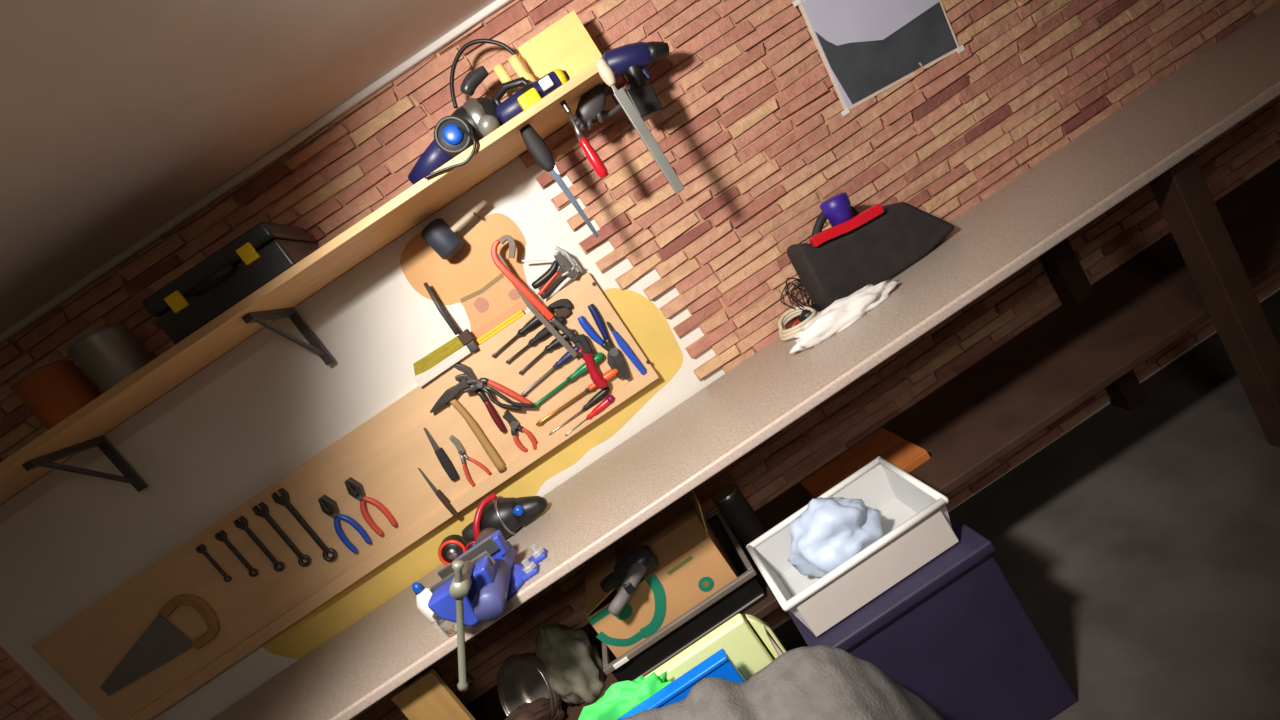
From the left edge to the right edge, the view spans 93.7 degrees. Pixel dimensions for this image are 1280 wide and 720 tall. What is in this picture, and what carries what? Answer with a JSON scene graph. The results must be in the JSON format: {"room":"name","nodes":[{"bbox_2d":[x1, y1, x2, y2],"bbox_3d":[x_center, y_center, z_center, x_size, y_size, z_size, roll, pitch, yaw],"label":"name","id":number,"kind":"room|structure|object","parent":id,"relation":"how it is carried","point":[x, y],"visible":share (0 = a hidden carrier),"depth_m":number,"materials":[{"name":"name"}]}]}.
{"room":"workshop","nodes":[
{"label":"workshop","id":0,"kind":"room"},
{"bbox_2d":[0,0,495,332],"bbox_3d":[-0.445,-0.662,-0.293,5.700,0.100,4.400,-34,10,0],"label":"ceiling","id":1,"kind":"structure","parent":0,"point":[117,117],"depth_m":1.35,"materials":[{"name":"paint"}]},
{"bbox_2d":[0,0,1279,719],"bbox_3d":[-0.013,-0.019,2.012,5.502,2.227,0.129,-34,10,0],"label":"wall","id":2,"kind":"structure","parent":0,"point":[751,124],"depth_m":1.91,"materials":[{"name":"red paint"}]},
{"bbox_2d":[0,0,514,343],"bbox_3d":[-0.613,-0.913,1.768,5.500,0.022,0.035,-34,10,0],"label":"trim","id":3,"kind":"structure","parent":2,"relation":"attached to","point":[457,32],"depth_m":1.75,"materials":[{"name":"paint"}]},
{"bbox_2d":[0,63,602,503],"bbox_3d":[-1.277,0.122,1.699,2.943,0.223,0.299,-34,10,0],"label":"wall shelf","id":4,"kind":"object","parent":2,"relation":"attached to","point":[83,430],"visible":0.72,"depth_m":1.63,"materials":[{"name":"brown wood"}]},
{"bbox_2d":[10,360,100,429],"bbox_3d":[-1.593,0.104,1.656,0.146,0.168,0.146,-34,10,0],"label":"tin","id":5,"kind":"object","parent":4,"relation":"on","point":[53,391],"visible":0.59,"depth_m":1.60,"materials":[{"name":"metal"}]},
{"bbox_2d":[67,324,153,392],"bbox_3d":[-1.443,0.004,1.656,0.146,0.168,0.146,-34,10,0],"label":"tin","id":6,"kind":"object","parent":4,"relation":"on","point":[108,354],"visible":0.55,"depth_m":1.60,"materials":[{"name":"grey metal"}]},
{"bbox_2d":[142,221,318,343],"bbox_3d":[-1.094,-0.211,1.643,0.380,0.140,0.272,-34,10,0],"label":"tool case","id":7,"kind":"object","parent":4,"relation":"on","point":[266,250],"visible":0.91,"depth_m":1.54,"materials":[{"name":"grey plastic"}]},
{"bbox_2d":[408,115,474,184],"bbox_3d":[-0.535,-0.553,1.593,0.234,0.100,0.093,-30,11,21],"label":"circular sander","id":8,"kind":"object","parent":4,"relation":"on","point":[449,142],"visible":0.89,"depth_m":1.55,"materials":[{"name":"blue plastic"}]},
{"bbox_2d":[421,199,486,259],"bbox_3d":[-0.546,-0.400,1.818,0.220,0.113,0.085,-35,10,-6],"label":"mallet","id":9,"kind":"object","parent":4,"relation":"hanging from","point":[442,238],"visible":1,"depth_m":1.78,"materials":[{"name":"black rubber"}]},
{"bbox_2d":[424,39,518,178],"bbox_3d":[-0.481,-0.685,1.621,0.165,0.315,0.432,-23,14,46],"label":"power cable","id":10,"kind":"object","parent":4,"relation":"on","point":[463,48],"visible":0.84,"depth_m":1.68,"materials":[{"name":"black plastic"}]},
{"bbox_2d":[451,66,502,141],"bbox_3d":[-0.449,-0.675,1.617,0.181,0.203,0.163,-34,10,0],"label":"grinder","id":11,"kind":"object","parent":4,"relation":"on","point":[480,113],"visible":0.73,"depth_m":1.58,"materials":[{"name":"grey metal"}]},
{"bbox_2d":[493,63,520,96],"bbox_3d":[-0.344,-0.734,1.656,0.042,0.167,0.042,-34,10,0],"label":"glue bottle","id":12,"kind":"object","parent":4,"relation":"on","point":[500,71],"visible":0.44,"depth_m":1.64,"materials":[{"name":"yellow plastic"}]},
{"bbox_2d":[508,54,535,86],"bbox_3d":[-0.303,-0.760,1.656,0.042,0.164,0.042,-34,10,0],"label":"glue bottle","id":13,"kind":"object","parent":4,"relation":"on","point":[516,63],"visible":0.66,"depth_m":1.64,"materials":[{"name":"yellow plastic"}]},
{"bbox_2d":[492,69,569,123],"bbox_3d":[-0.293,-0.717,1.585,0.218,0.110,0.105,-34,10,0],"label":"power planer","id":14,"kind":"object","parent":4,"relation":"on","point":[532,92],"visible":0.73,"depth_m":1.58,"materials":[{"name":"blue plastic"}]},
{"bbox_2d":[520,124,598,237],"bbox_3d":[-0.214,-0.477,1.615,0.048,0.348,0.029,-34,10,0],"label":"screwdriver","id":15,"kind":"object","parent":4,"relation":"hanging from","point":[534,143],"visible":0.98,"depth_m":1.59,"materials":[{"name":"plastic"}]},
{"bbox_2d":[518,10,607,86],"bbox_3d":[-0.217,-0.854,1.747,0.200,0.192,0.122,-34,10,0],"label":"wooden box","id":16,"kind":"object","parent":4,"relation":"on","point":[566,44],"visible":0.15,"depth_m":1.69,"materials":[{"name":"yellow wood"}]},
{"bbox_2d":[560,100,607,178],"bbox_3d":[-0.154,-0.586,1.605,0.031,0.220,0.031,-24,14,44],"label":"screwdriver","id":17,"kind":"object","parent":4,"relation":"hanging from","point":[592,156],"visible":1,"depth_m":1.60,"materials":[{"name":"red plastic"}]},
{"bbox_2d":[569,84,605,130],"bbox_3d":[-0.140,-0.699,1.661,0.133,0.103,0.034,-34,10,0],"label":"glove","id":18,"kind":"object","parent":4,"relation":"hanging from","point":[590,106],"visible":0.93,"depth_m":1.65,"materials":[{"name":"grey plastic"}]},
{"bbox_2d":[601,41,668,120],"bbox_3d":[-0.018,-0.788,1.700,0.273,0.218,0.073,-34,10,0],"label":"cordless drill","id":19,"kind":"object","parent":4,"relation":"hanging from","point":[632,60],"visible":0.7,"depth_m":1.68,"materials":[{"name":"blue plastic"}]},
{"bbox_2d":[595,58,684,193],"bbox_3d":[-0.001,-0.602,1.560,0.034,0.384,0.054,-34,10,0],"label":"rasp","id":20,"kind":"object","parent":4,"relation":"hanging from","point":[606,73],"visible":1,"depth_m":1.54,"materials":[{"name":"grey metal"}]},
{"bbox_2d":[31,272,658,719],"bbox_3d":[-0.930,0.478,1.935,2.124,0.408,0.041,-34,10,0],"label":"board","id":21,"kind":"object","parent":2,"relation":"attached to","point":[385,453],"visible":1,"depth_m":1.93,"materials":[{"name":"brown wood"}]},
{"bbox_2d":[100,594,219,695],"bbox_3d":[-1.557,0.914,1.919,0.436,0.182,0.021,-34,10,0],"label":"saw","id":22,"kind":"object","parent":21,"relation":"hanging from","point":[161,642],"visible":1,"depth_m":1.92,"materials":[{"name":"grey metal"}]},
{"bbox_2d":[195,544,231,581],"bbox_3d":[-1.349,0.646,1.902,0.024,0.148,0.016,-34,10,0],"label":"spanner","id":23,"kind":"object","parent":21,"relation":"hanging from","point":[201,549],"visible":1,"depth_m":1.90,"materials":[{"name":"metal"}]},
{"bbox_2d":[214,530,257,576],"bbox_3d":[-1.278,0.617,1.905,0.029,0.183,0.016,-34,10,0],"label":"spanner","id":24,"kind":"object","parent":21,"relation":"hanging from","point":[221,536],"visible":1,"depth_m":1.90,"materials":[{"name":"metal"}]},
{"bbox_2d":[233,516,284,571],"bbox_3d":[-1.207,0.588,1.908,0.035,0.217,0.016,-34,10,0],"label":"spanner","id":25,"kind":"object","parent":21,"relation":"hanging from","point":[243,524],"visible":1,"depth_m":1.90,"materials":[{"name":"metal"}]},
{"bbox_2d":[252,502,310,566],"bbox_3d":[-1.137,0.559,1.911,0.040,0.252,0.016,-34,10,0],"label":"spanner","id":26,"kind":"object","parent":21,"relation":"hanging from","point":[263,512],"visible":1,"depth_m":1.91,"materials":[{"name":"metal"}]},
{"bbox_2d":[271,488,336,561],"bbox_3d":[-1.066,0.530,1.913,0.046,0.286,0.016,-34,10,0],"label":"spanner","id":27,"kind":"object","parent":21,"relation":"hanging from","point":[284,499],"visible":1,"depth_m":1.91,"materials":[{"name":"metal"}]},
{"bbox_2d":[318,495,370,552],"bbox_3d":[-0.952,0.520,1.917,0.078,0.211,0.027,-34,10,0],"label":"pliers","id":28,"kind":"object","parent":21,"relation":"hanging from","point":[328,506],"visible":1,"depth_m":1.91,"materials":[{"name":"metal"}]},
{"bbox_2d":[344,477,396,535],"bbox_3d":[-0.869,0.464,1.917,0.078,0.211,0.027,-34,10,0],"label":"pliers","id":29,"kind":"object","parent":21,"relation":"hanging from","point":[355,489],"visible":1,"depth_m":1.91,"materials":[{"name":"metal"}]},
{"bbox_2d":[418,468,458,516],"bbox_3d":[-0.652,0.426,1.938,0.021,0.203,0.020,-34,10,0],"label":"chisel","id":30,"kind":"object","parent":21,"relation":"hanging from","point":[446,502],"visible":1,"depth_m":1.93,"materials":[{"name":"metal"}]},
{"bbox_2d":[423,428,458,480],"bbox_3d":[-0.643,0.302,1.921,0.037,0.194,0.020,-34,10,0],"label":"utility knife","id":31,"kind":"object","parent":21,"relation":"hanging from","point":[444,460],"visible":1,"depth_m":1.92,"materials":[{"name":"black plastic"}]},
{"bbox_2d":[415,340,478,387],"bbox_3d":[-0.606,0.010,1.879,0.222,0.036,0.022,-34,10,0],"label":"ruler","id":32,"kind":"object","parent":21,"relation":"on","point":[425,377],"visible":1,"depth_m":1.87,"materials":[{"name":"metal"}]},
{"bbox_2d":[413,282,474,375],"bbox_3d":[-0.667,-0.097,1.857,0.216,0.224,0.025,-34,10,0],"label":"square","id":33,"kind":"object","parent":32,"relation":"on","point":[441,353],"visible":1,"depth_m":1.86,"materials":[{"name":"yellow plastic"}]},
{"bbox_2d":[430,377,506,471],"bbox_3d":[-0.525,0.224,1.916,0.154,0.316,0.034,-34,10,0],"label":"hammer","id":34,"kind":"object","parent":21,"relation":"hanging from","point":[449,394],"visible":0.98,"depth_m":1.90,"materials":[{"name":"brown wood"}]},
{"bbox_2d":[449,435,490,486],"bbox_3d":[-0.560,0.319,1.927,0.075,0.177,0.030,-34,10,0],"label":"pliers","id":35,"kind":"object","parent":21,"relation":"hanging from","point":[454,440],"visible":1,"depth_m":1.93,"materials":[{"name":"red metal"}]},
{"bbox_2d":[455,363,532,431],"bbox_3d":[-0.465,0.093,1.903,0.155,0.262,0.030,-34,10,0],"label":"pliers","id":36,"kind":"object","parent":21,"relation":"hanging from","point":[468,372],"visible":0.77,"depth_m":1.90,"materials":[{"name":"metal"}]},
{"bbox_2d":[463,379,533,410],"bbox_3d":[-0.447,0.115,1.884,0.156,0.187,0.023,-34,10,0],"label":"pliers","id":37,"kind":"object","parent":21,"relation":"hanging from","point":[479,384],"visible":1,"depth_m":1.88,"materials":[{"name":"metal"}]},
{"bbox_2d":[477,310,524,343],"bbox_3d":[-0.441,-0.105,1.903,0.171,0.018,0.023,-34,10,0],"label":"folding rule","id":38,"kind":"object","parent":21,"relation":"on","point":[520,313],"visible":1,"depth_m":1.89,"materials":[{"name":"yellow paint"}]},
{"bbox_2d":[503,410,536,451],"bbox_3d":[-0.391,0.232,1.931,0.062,0.159,0.030,-34,10,0],"label":"pliers","id":39,"kind":"object","parent":21,"relation":"hanging from","point":[513,422],"visible":1,"depth_m":1.93,"materials":[{"name":"metal"}]},
{"bbox_2d":[492,307,552,356],"bbox_3d":[-0.373,-0.090,1.885,0.244,0.039,0.027,-34,10,0],"label":"screwdriver","id":40,"kind":"object","parent":21,"relation":"attached to","point":[534,321],"visible":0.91,"depth_m":1.88,"materials":[{"name":"black plastic"}]},
{"bbox_2d":[506,316,564,362],"bbox_3d":[-0.334,-0.065,1.893,0.232,0.033,0.027,-34,10,0],"label":"screwdriver","id":41,"kind":"object","parent":21,"relation":"attached to","point":[544,332],"visible":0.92,"depth_m":1.89,"materials":[{"name":"black plastic"}]},
{"bbox_2d":[519,328,575,373],"bbox_3d":[-0.298,-0.029,1.902,0.225,0.034,0.028,-34,10,0],"label":"screwdriver","id":42,"kind":"object","parent":21,"relation":"attached to","point":[555,343],"visible":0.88,"depth_m":1.89,"materials":[{"name":"black plastic"}]},
{"bbox_2d":[491,235,606,388],"bbox_3d":[-0.275,-0.137,1.880,0.103,0.567,0.048,-34,10,0],"label":"hacksaw","id":43,"kind":"object","parent":21,"relation":"hanging from","point":[580,341],"visible":1,"depth_m":1.87,"materials":[{"name":"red metal"}]},
{"bbox_2d":[521,346,578,395],"bbox_3d":[-0.284,0.031,1.913,0.254,0.043,0.025,-34,10,0],"label":"screwdriver","id":44,"kind":"object","parent":21,"relation":"attached to","point":[567,356],"visible":0.74,"depth_m":1.91,"materials":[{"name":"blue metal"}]},
{"bbox_2d":[548,299,571,317],"bbox_3d":[-0.246,-0.162,1.891,0.069,0.063,0.018,-34,10,0],"label":"tool pouch","id":45,"kind":"object","parent":21,"relation":"attached to","point":[566,304],"visible":0.98,"depth_m":1.88,"materials":[{"name":"black leather"}]},
{"bbox_2d":[534,352,603,406],"bbox_3d":[-0.232,0.064,1.922,0.282,0.036,0.027,-34,10,0],"label":"screwdriver","id":46,"kind":"object","parent":21,"relation":"attached to","point":[598,357],"visible":0.91,"depth_m":1.92,"materials":[{"name":"green plastic"}]},
{"bbox_2d":[536,369,617,425],"bbox_3d":[-0.204,0.118,1.932,0.320,0.027,0.027,-34,10,0],"label":"screwdriver","id":47,"kind":"object","parent":21,"relation":"attached to","point":[609,374],"visible":0.91,"depth_m":1.93,"materials":[{"name":"orange plastic"}]},
{"bbox_2d":[549,387,609,434],"bbox_3d":[-0.199,0.164,1.942,0.247,0.032,0.023,-34,10,0],"label":"screwdriver","id":48,"kind":"object","parent":21,"relation":"attached to","point":[605,391],"visible":0.96,"depth_m":1.94,"materials":[{"name":"black plastic"}]},
{"bbox_2d":[565,395,614,435],"bbox_3d":[-0.166,0.179,1.946,0.204,0.035,0.026,-34,10,0],"label":"screwdriver","id":49,"kind":"object","parent":21,"relation":"attached to","point":[608,400],"visible":1,"depth_m":1.94,"materials":[{"name":"red plastic"}]},
{"bbox_2d":[577,303,629,379],"bbox_3d":[-0.106,-0.052,1.917,0.072,0.265,0.030,-34,10,0],"label":"pliers","id":50,"kind":"object","parent":21,"relation":"hanging from","point":[615,360],"visible":1,"depth_m":1.91,"materials":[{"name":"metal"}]},
{"bbox_2d":[606,321,645,374],"bbox_3d":[-0.046,-0.038,1.928,0.028,0.208,0.021,-34,10,0],"label":"tool","id":51,"kind":"object","parent":21,"relation":"hanging from","point":[622,344],"visible":1,"depth_m":1.92,"materials":[{"name":"blue plastic"}]},
{"bbox_2d":[522,246,579,299],"bbox_3d":[-0.279,-0.287,1.875,0.157,0.138,0.070,-34,10,0],"label":"pliers","id":52,"kind":"object","parent":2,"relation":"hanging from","point":[571,271],"visible":1,"depth_m":1.85,"materials":[{"name":"silver metal"}]},
{"bbox_2d":[792,0,964,116],"bbox_3d":[0.751,-1.043,1.875,0.475,0.413,0.006,-34,10,0],"label":"poster","id":53,"kind":"object","parent":2,"relation":"attached to","point":[866,48],"visible":1,"depth_m":1.88,"materials":[{"name":"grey paper"}]},
{"bbox_2d":[759,290,1279,719],"bbox_3d":[0.833,1.240,0.111,5.700,0.100,4.400,-34,10,0],"label":"floor","id":54,"kind":"structure","parent":0,"point":[1141,545],"depth_m":1.62,"materials":[{"name":"concrete"}]},
{"bbox_2d":[392,668,475,719],"bbox_3d":[-0.341,1.148,1.571,0.120,0.832,0.020,-34,10,0],"label":"wooden plank","id":55,"kind":"object","parent":54,"relation":"on","point":[428,697],"visible":1,"depth_m":1.50,"materials":[{"name":"brown wood"}]},
{"bbox_2d":[616,648,745,719],"bbox_3d":[0.202,0.990,1.429,0.342,0.544,0.036,-34,10,0],"label":"document folder","id":56,"kind":"object","parent":54,"relation":"on","point":[719,665],"visible":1,"depth_m":1.37,"materials":[{"name":"blue plastic"}]},
{"bbox_2d":[644,614,786,680],"bbox_3d":[0.145,1.014,1.523,0.686,0.535,0.040,-34,10,0],"label":"document folder","id":57,"kind":"object","parent":54,"relation":"on","point":[735,636],"visible":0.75,"depth_m":1.47,"materials":[{"name":"plastic"}]},
{"bbox_2d":[578,671,672,719],"bbox_3d":[-0.033,0.883,1.437,0.344,0.233,0.055,-34,10,0],"label":"cleaning cloth","id":58,"kind":"object","parent":57,"relation":"on","point":[619,698],"visible":0.62,"depth_m":1.41,"materials":[{"name":"green fabric"}]},
{"bbox_2d":[617,645,944,719],"bbox_3d":[0.331,0.886,1.089,0.702,0.691,0.425,-34,10,0],"label":"blanket","id":59,"kind":"object","parent":54,"relation":"on","point":[819,682],"visible":1,"depth_m":1.14,"materials":[{"name":"grey fabric"}]},
{"bbox_2d":[404,154,1279,719],"bbox_3d":[0.391,0.582,1.794,5.200,0.876,0.560,-34,10,0],"label":"workbench","id":60,"kind":"object","parent":54,"relation":"on","point":[1213,256],"visible":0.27,"depth_m":1.73,"materials":[{"name":"brown wood"}]},
{"bbox_2d":[497,652,562,719],"bbox_3d":[-0.316,0.943,1.722,0.219,0.208,0.155,-29,11,27],"label":"metal bowl","id":61,"kind":"object","parent":60,"relation":"on","point":[522,678],"visible":0.83,"depth_m":1.77,"materials":[{"name":"metal"}]},
{"bbox_2d":[504,697,564,719],"bbox_3d":[-0.333,1.027,1.662,0.263,0.107,0.137,-34,10,0],"label":"cloth bundle","id":62,"kind":"object","parent":60,"relation":"on","point":[539,709],"visible":0.93,"depth_m":1.65,"materials":[{"name":"brown fabric"}]},
{"bbox_2d":[536,623,604,703],"bbox_3d":[-0.209,0.851,1.722,0.156,0.238,0.186,-34,10,0],"label":"cloth sack","id":63,"kind":"object","parent":60,"relation":"on","point":[573,663],"visible":0.98,"depth_m":1.67,"materials":[{"name":"grey fabric"}]},
{"bbox_2d":[602,509,766,681],"bbox_3d":[0.109,0.705,1.816,0.487,0.097,0.428,-34,10,0],"label":"drawer","id":64,"kind":"object","parent":60,"relation":"on","point":[744,592],"visible":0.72,"depth_m":1.62,"materials":[{"name":"black plastic"}]},
{"bbox_2d":[585,490,738,657],"bbox_3d":[0.044,0.607,1.820,0.441,0.312,0.366,-34,10,0],"label":"cardboard box","id":65,"kind":"object","parent":64,"relation":"in","point":[694,564],"visible":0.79,"depth_m":1.65,"materials":[{"name":"brown cardboard"}]},
{"bbox_2d":[588,606,609,624],"bbox_3d":[-0.104,0.693,1.634,0.077,0.020,0.001,-34,10,0],"label":"print","id":66,"kind":"object","parent":65,"relation":"on","point":[600,617],"depth_m":1.63},
{"bbox_2d":[596,631,643,645],"bbox_3d":[-0.056,0.759,1.648,0.106,0.086,0.001,-34,10,0],"label":"print","id":67,"kind":"object","parent":65,"relation":"attached to","point":[611,638],"depth_m":1.65},
{"bbox_2d":[615,603,631,619],"bbox_3d":[-0.046,0.686,1.639,0.052,0.052,0.001,-34,10,0],"label":"print","id":68,"kind":"object","parent":65,"relation":"attached to","point":[626,614],"depth_m":1.64},
{"bbox_2d":[600,544,657,615],"bbox_3d":[-0.028,0.589,1.619,0.175,0.097,0.106,-34,10,0],"label":"gun","id":69,"kind":"object","parent":65,"relation":"on","point":[629,571],"visible":1,"depth_m":1.60,"materials":[{"name":"grey plastic"}]},
{"bbox_2d":[639,574,665,637],"bbox_3d":[0.027,0.676,1.644,0.127,0.145,0.001,-34,10,0],"label":"print","id":70,"kind":"object","parent":65,"relation":"attached to","point":[652,587],"depth_m":1.64},
{"bbox_2d":[667,556,692,574],"bbox_3d":[0.109,0.560,1.635,0.080,0.012,0.001,-34,10,0],"label":"print","id":71,"kind":"object","parent":65,"relation":"attached to","point":[680,564],"depth_m":1.64},
{"bbox_2d":[713,484,766,549],"bbox_3d":[0.316,0.491,1.880,0.092,0.197,0.091,-34,10,0],"label":"tin","id":72,"kind":"object","parent":60,"relation":"on","point":[729,499],"visible":0.8,"depth_m":1.84,"materials":[{"name":"black metal"}]},
{"bbox_2d":[210,1,1279,719],"bbox_3d":[0.127,0.189,1.698,5.490,0.094,0.590,-34,10,0],"label":"countertop","id":73,"kind":"structure","parent":60,"relation":"on","point":[1239,74],"depth_m":1.60,"materials":[{"name":"laminate"}]},
{"bbox_2d":[412,582,435,622],"bbox_3d":[-0.561,0.631,1.582,0.060,0.112,0.059,-34,10,0],"label":"squeeze bottle","id":74,"kind":"object","parent":73,"relation":"on","point":[423,595],"visible":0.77,"depth_m":1.56,"materials":[{"name":"white plastic"}]},
{"bbox_2d":[432,613,456,635],"bbox_3d":[-0.459,0.622,1.444,0.056,0.062,0.056,-34,10,0],"label":"glass jar","id":75,"kind":"object","parent":73,"relation":"on","point":[449,628],"visible":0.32,"depth_m":1.42,"materials":[{"name":"glass"}]},
{"bbox_2d":[438,535,466,564],"bbox_3d":[-0.582,0.596,1.874,0.089,0.090,0.048,-34,10,0],"label":"reel","id":76,"kind":"object","parent":73,"relation":"on","point":[451,547],"visible":0.75,"depth_m":1.85,"materials":[{"name":"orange plastic"}]},
{"bbox_2d":[465,537,474,551],"bbox_3d":[-0.497,0.570,1.817,0.059,0.060,0.048,-34,10,0],"label":"reel","id":77,"kind":"object","parent":73,"relation":"on","point":[471,542],"visible":0.27,"depth_m":1.80,"materials":[{"name":"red plastic"}]},
{"bbox_2d":[428,528,546,691],"bbox_3d":[-0.372,0.530,1.425,0.211,0.254,0.370,-31,11,18],"label":"bench vise","id":78,"kind":"object","parent":73,"relation":"on","point":[475,587],"visible":1,"depth_m":1.34,"materials":[{"name":"blue metal"}]},
{"bbox_2d":[462,493,547,542],"bbox_3d":[-0.424,0.473,1.823,0.288,0.152,0.140,-34,10,0],"label":"power planer","id":79,"kind":"object","parent":73,"relation":"on","point":[506,515],"visible":0.82,"depth_m":1.78,"materials":[{"name":"black plastic"}]},
{"bbox_2d":[780,277,822,325],"bbox_3d":[0.529,-0.203,1.925,0.166,0.164,0.078,-34,10,0],"label":"wire tangle","id":80,"kind":"object","parent":73,"relation":"on","point":[805,314],"visible":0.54,"depth_m":1.93,"materials":[{"name":"black plastic"}]},
{"bbox_2d":[789,279,898,353],"bbox_3d":[0.576,-0.138,1.727,0.380,0.067,0.113,-34,10,0],"label":"cloth","id":81,"kind":"object","parent":73,"relation":"on","point":[843,312],"visible":1,"depth_m":1.70,"materials":[{"name":"white fabric"}]},
{"bbox_2d":[787,192,954,309],"bbox_3d":[0.692,-0.389,1.846,0.462,0.309,0.146,-34,10,0],"label":"tool bag","id":82,"kind":"object","parent":73,"relation":"on","point":[874,245],"visible":0.98,"depth_m":1.80,"materials":[{"name":"black fabric"}]},
{"bbox_2d":[800,428,930,498],"bbox_3d":[0.688,0.346,1.865,0.330,0.032,0.260,-34,10,0],"label":"cardboard box","id":83,"kind":"object","parent":60,"relation":"on","point":[900,452],"visible":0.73,"depth_m":1.89,"materials":[{"name":"orange cardboard"}]},
{"bbox_2d":[787,514,1076,719],"bbox_3d":[0.686,0.692,1.479,0.456,0.482,0.296,-34,10,0],"label":"box","id":84,"kind":"object","parent":54,"relation":"on","point":[954,633],"visible":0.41,"depth_m":1.33,"materials":[{"name":"purple plastic"}]},
{"bbox_2d":[746,457,958,636],"bbox_3d":[0.508,0.445,1.471,0.438,0.116,0.308,-34,10,0],"label":"storage bin","id":85,"kind":"object","parent":84,"relation":"on","point":[916,526],"visible":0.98,"depth_m":1.33,"materials":[{"name":"plastic"}]},
{"bbox_2d":[788,497,882,576],"bbox_3d":[0.468,0.422,1.479,0.252,0.184,0.191,-34,10,0],"label":"plastic bag","id":86,"kind":"object","parent":85,"relation":"in","point":[828,533],"visible":0.88,"depth_m":1.42,"materials":[{"name":"white plastic"}]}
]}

